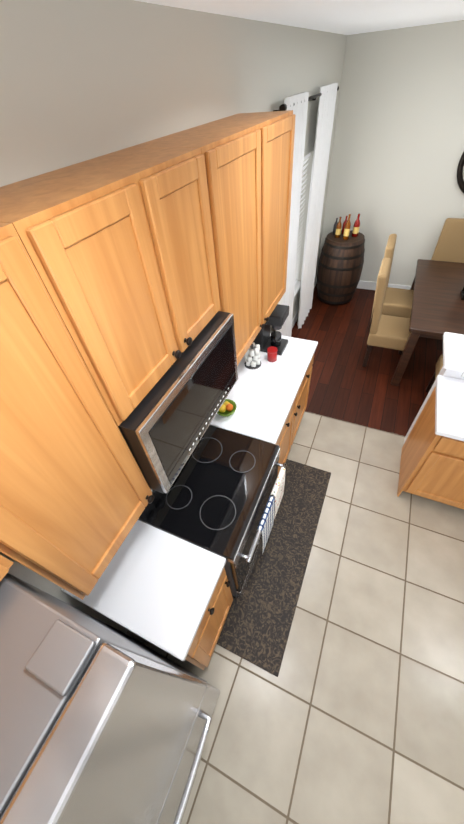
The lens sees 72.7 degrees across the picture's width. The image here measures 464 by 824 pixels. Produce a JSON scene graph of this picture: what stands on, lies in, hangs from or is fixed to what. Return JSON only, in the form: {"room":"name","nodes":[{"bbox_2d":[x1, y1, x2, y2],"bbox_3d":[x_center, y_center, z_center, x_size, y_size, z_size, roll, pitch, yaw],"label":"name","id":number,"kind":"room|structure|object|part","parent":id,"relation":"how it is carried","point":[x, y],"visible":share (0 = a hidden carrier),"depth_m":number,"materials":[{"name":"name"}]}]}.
{"room":"kitchen and dining room","nodes":[
{"label":"kitchen and dining room","id":0,"kind":"room"},
{"bbox_2d":[0,0,346,633],"bbox_3d":[-0.571,0.021,1.669,0.140,2.760,9.520,15,50,19],"label":"wall","id":1,"kind":"structure","parent":0,"point":[82,80],"depth_m":1.15,"materials":[{"name":"white paint"}]},
{"bbox_2d":[0,546,31,580],"bbox_3d":[-0.897,0.465,0.286,0.374,0.596,1.010,15,50,19],"label":"upper cabinet","id":2,"kind":"object","parent":1,"relation":"attached to","point":[5,563],"depth_m":0.75,"materials":[{"name":"brown wood"}]},
{"bbox_2d":[0,198,153,599],"bbox_3d":[-0.588,0.082,0.912,0.344,1.036,0.510,15,50,19],"label":"upper cabinet","id":3,"kind":"object","parent":1,"relation":"attached to","point":[73,489],"depth_m":0.78,"materials":[{"name":"brown wood"}]},
{"bbox_2d":[0,142,227,401],"bbox_3d":[-0.377,-0.458,1.093,0.344,0.596,0.770,15,50,19],"label":"upper cabinet","id":4,"kind":"object","parent":1,"relation":"attached to","point":[127,274],"depth_m":0.97,"materials":[{"name":"brown wood"}]},
{"bbox_2d":[118,311,237,493],"bbox_3d":[-0.312,-0.101,1.456,0.408,0.425,0.758,15,50,19],"label":"microwave","id":5,"kind":"object","parent":4,"relation":"attached to","point":[163,426],"visible":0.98,"depth_m":1.26,"materials":[{"name":"black metal"}]},
{"bbox_2d":[148,110,295,365],"bbox_3d":[-0.002,-0.927,1.793,0.344,1.036,1.165,15,50,19],"label":"upper cabinet","id":6,"kind":"object","parent":1,"relation":"attached to","point":[252,153],"depth_m":1.58,"materials":[{"name":"brown wood"}]},
{"bbox_2d":[294,175,302,297],"bbox_3d":[0.668,-1.962,3.603,0.160,1.448,1.019,15,50,19],"label":"window","id":7,"kind":"structure","parent":1,"relation":"in","point":[297,286],"depth_m":4.28,"materials":[{"name":"white"}]},
{"bbox_2d":[295,153,309,282],"bbox_3d":[0.662,-1.972,3.594,0.060,1.419,1.000,15,50,19],"label":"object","id":8,"kind":"structure","parent":7,"relation":"attached to","point":[306,157],"depth_m":3.61,"materials":[{"name":"white"}]},
{"bbox_2d":[292,276,316,327],"bbox_3d":[0.851,-1.230,4.493,0.020,0.130,2.930,15,50,19],"label":"baseboard","id":9,"kind":"structure","parent":1,"relation":"attached to","point":[295,318],"depth_m":4.61,"materials":[{"name":"white wood"}]},
{"bbox_2d":[273,83,338,336],"bbox_3d":[0.765,-1.893,3.533,0.145,2.415,1.850,15,50,19],"label":"curtains","id":10,"kind":"object","parent":1,"relation":"hanging from","point":[297,104],"visible":0.81,"depth_m":3.22,"materials":[{"name":"white fabric"}]},
{"bbox_3d":[0.671,-2.684,2.690,0.119,0.046,1.850,15,50,19],"label":"rod","id":11,"kind":"part","parent":10,"relation":"part of","materials":[{"name":"black metal"}]},
{"bbox_2d":[126,411,463,823],"bbox_3d":[1.655,2.805,0.794,6.120,0.060,6.405,15,50,19],"label":"floor","id":12,"kind":"structure","parent":0,"point":[352,712],"depth_m":1.94,"materials":[{"name":"beige tile"}]},
{"bbox_2d":[0,573,219,823],"bbox_3d":[-0.593,1.338,1.097,0.777,1.810,0.925,15,50,19],"label":"refrigerator","id":13,"kind":"object","parent":12,"relation":"on","point":[101,722],"visible":1,"depth_m":0.64,"materials":[{"name":"grey metal"}]},
{"bbox_2d":[185,568,232,669],"bbox_3d":[-0.361,1.134,1.904,0.647,0.874,0.435,15,50,19],"label":"base cabinet","id":14,"kind":"object","parent":12,"relation":"on","point":[203,645],"visible":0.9,"depth_m":1.74,"materials":[{"name":"brown wood"}]},
{"bbox_2d":[138,425,286,599],"bbox_3d":[-0.084,0.658,2.175,0.723,1.085,0.760,15,50,19],"label":"range","id":15,"kind":"object","parent":12,"relation":"on","point":[215,499],"visible":0.56,"depth_m":1.85,"materials":[{"name":"grey"}]},
{"bbox_2d":[257,467,285,551],"bbox_3d":[0.257,0.636,2.039,0.038,0.376,0.440,15,50,19],"label":"towels","id":16,"kind":"object","parent":15,"relation":"hanging from","point":[266,523],"visible":1,"depth_m":1.96,"materials":[{"name":"white fabric"}]},
{"bbox_2d":[217,459,330,676],"bbox_3d":[0.393,1.045,2.500,0.450,0.015,1.570,15,50,19],"label":"area rug","id":17,"kind":"object","parent":12,"relation":"on","point":[256,628],"visible":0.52,"depth_m":2.32,"materials":[{"name":"grey carpet"}]},
{"bbox_2d":[276,352,314,475],"bbox_3d":[0.269,0.049,2.852,0.647,0.874,1.160,15,50,19],"label":"base cabinet","id":18,"kind":"object","parent":12,"relation":"on","point":[287,435],"visible":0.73,"depth_m":2.71,"materials":[{"name":"brown wood"}]},
{"bbox_2d":[61,333,317,660],"bbox_3d":[-0.015,0.114,2.123,0.629,0.139,2.405,15,50,19],"label":"countertop","id":19,"kind":"structure","parent":18,"relation":"on","point":[155,586],"depth_m":1.59,"materials":[{"name":"white stone"}]},
{"bbox_2d":[217,399,236,416],"bbox_3d":[-0.044,-0.021,2.232,0.156,0.086,0.156,15,50,19],"label":"fruit bowl","id":20,"kind":"object","parent":19,"relation":"on","point":[227,407],"visible":0.9,"depth_m":2.21,"materials":[{"name":"green ceramic"}]},
{"bbox_2d":[244,342,260,369],"bbox_3d":[0.166,-0.464,2.548,0.140,0.195,0.140,15,50,19],"label":"holder","id":21,"kind":"object","parent":19,"relation":"on","point":[252,358],"visible":0.98,"depth_m":2.53,"materials":[{"name":"grey"}]},
{"bbox_2d":[253,304,288,354],"bbox_3d":[0.319,-0.699,2.643,0.280,0.355,0.200,15,50,19],"label":"coffee maker","id":22,"kind":"object","parent":19,"relation":"on","point":[264,339],"visible":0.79,"depth_m":2.64,"materials":[{"name":"black plastic"}]},
{"bbox_2d":[267,346,277,361],"bbox_3d":[0.333,-0.475,2.607,0.083,0.101,0.084,15,50,19],"label":"canister","id":23,"kind":"object","parent":19,"relation":"on","point":[272,353],"visible":1,"depth_m":2.58,"materials":[{"name":"red metal"}]},
{"bbox_2d":[397,386,463,508],"bbox_3d":[1.942,0.380,2.381,0.997,0.874,0.593,15,50,19],"label":"base cabinet","id":24,"kind":"object","parent":12,"relation":"on","point":[431,465],"visible":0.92,"depth_m":2.38,"materials":[{"name":"brown wood"}]},
{"bbox_2d":[404,367,463,442],"bbox_3d":[2.190,1.044,1.632,2.240,1.029,2.464,15,50,19],"label":"half wall","id":25,"kind":"structure","parent":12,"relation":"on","point":[450,373],"depth_m":2.52,"materials":[{"name":"white"}]},
{"bbox_2d":[443,332,463,371],"bbox_3d":[2.283,0.624,1.280,2.515,0.041,2.694,15,50,19],"label":"bar","id":26,"kind":"object","parent":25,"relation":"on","point":[453,351],"visible":1,"depth_m":2.31,"materials":[{"name":"white"}]},
{"bbox_3d":[2.573,1.721,1.073,0.593,0.874,1.165,15,50,19],"label":"cabinet","id":27,"kind":"object","parent":12,"relation":"on","visible":0},
{"bbox_2d":[435,375,463,440],"bbox_3d":[2.068,0.808,1.342,2.154,0.040,2.343,15,50,19],"label":"countertop","id":28,"kind":"structure","parent":27,"relation":"on","point":[449,413],"depth_m":2.15,"materials":[{"name":"white"}]},
{"bbox_2d":[134,0,463,34],"bbox_3d":[3.647,-1.080,0.323,8.120,0.100,12.800,15,50,19],"label":"ceiling","id":29,"kind":"structure","parent":0,"point":[347,17],"depth_m":1.80,"materials":[{"name":"white paint"}]},
{"bbox_2d":[291,284,442,435],"bbox_3d":[5.133,-1.363,4.327,8.120,0.060,6.395,15,50,19],"label":"floor","id":30,"kind":"structure","parent":0,"point":[346,385],"depth_m":3.82,"materials":[{"name":"brown wood"}]},
{"bbox_2d":[317,230,364,305],"bbox_3d":[1.615,-2.146,4.737,0.640,0.905,0.640,15,50,19],"label":"wine barrel","id":31,"kind":"object","parent":30,"relation":"on","point":[340,265],"visible":1,"depth_m":4.50,"materials":[{"name":"brown wood"}]},
{"bbox_2d":[334,217,343,237],"bbox_3d":[1.462,-2.529,4.317,0.072,0.250,0.070,15,50,19],"label":"bottle","id":32,"kind":"object","parent":31,"relation":"on","point":[337,231],"depth_m":4.34,"materials":[{"name":"orange glass"}]},
{"bbox_2d":[342,214,350,239],"bbox_3d":[1.551,-2.481,4.229,0.074,0.300,0.072,15,50,19],"label":"bottle","id":33,"kind":"object","parent":31,"relation":"on","point":[345,227],"depth_m":4.25,"materials":[{"name":"orange glass"}]},
{"bbox_2d":[352,213,359,236],"bbox_3d":[1.699,-2.542,4.293,0.082,0.270,0.080,15,50,19],"label":"bottle","id":34,"kind":"object","parent":31,"relation":"on","point":[356,226],"depth_m":4.29,"materials":[{"name":"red glass"}]},
{"bbox_2d":[362,257,409,366],"bbox_3d":[1.807,-1.047,3.544,0.544,1.129,0.470,15,50,19],"label":"dining chair","id":35,"kind":"object","parent":30,"relation":"on","point":[389,332],"visible":0.73,"depth_m":3.50,"materials":[{"name":"beige leather"}]},
{"bbox_2d":[382,234,413,317],"bbox_3d":[2.096,-1.544,3.978,0.544,1.129,0.470,15,50,19],"label":"dining chair","id":36,"kind":"object","parent":30,"relation":"on","point":[397,302],"visible":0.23,"depth_m":3.94,"materials":[{"name":"beige leather"}]},
{"bbox_2d":[391,259,463,385],"bbox_3d":[2.578,-1.010,3.688,1.050,0.760,1.700,15,50,19],"label":"dining table","id":37,"kind":"object","parent":30,"relation":"on","point":[437,310],"visible":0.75,"depth_m":3.38,"materials":[{"name":"brown wood"}]},
{"bbox_2d":[461,287,463,299],"bbox_3d":[2.530,-1.414,3.175,0.196,0.545,0.196,15,50,19],"label":"lantern","id":38,"kind":"object","parent":37,"relation":"on","point":[462,294],"visible":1,"depth_m":3.38,"materials":[{"name":"black metal"}]},
{"bbox_2d":[426,354,442,391],"bbox_3d":[2.230,-0.414,2.914,0.470,1.129,0.544,15,50,19],"label":"dining chair","id":39,"kind":"object","parent":30,"relation":"on","point":[439,364],"visible":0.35,"depth_m":3.22,"materials":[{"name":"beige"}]},
{"bbox_2d":[431,218,463,262],"bbox_3d":[2.877,-1.856,4.191,0.470,1.129,0.544,15,50,19],"label":"dining chair","id":40,"kind":"object","parent":30,"relation":"on","point":[449,247],"visible":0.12,"depth_m":4.10,"materials":[{"name":"beige"}]},
{"bbox_2d":[318,20,463,285],"bbox_3d":[3.052,-2.748,3.888,3.670,2.760,0.120,15,50,19],"label":"wall","id":41,"kind":"structure","parent":0,"point":[398,148],"depth_m":3.85,"materials":[{"name":"white paint"}]},
{"bbox_2d":[357,280,410,289],"bbox_3d":[3.119,-1.809,4.808,3.669,0.130,0.014,15,50,19],"label":"baseboard","id":42,"kind":"structure","parent":41,"relation":"attached to","point":[368,285],"depth_m":5.09,"materials":[{"name":"white wood"}]},
{"bbox_2d":[457,152,463,192],"bbox_3d":[3.034,-2.872,3.615,0.750,0.750,0.050,15,50,19],"label":"wall clock","id":43,"kind":"object","parent":41,"relation":"attached to","point":[460,174],"visible":1,"depth_m":3.79,"materials":[{"name":"black metal"}]}
]}

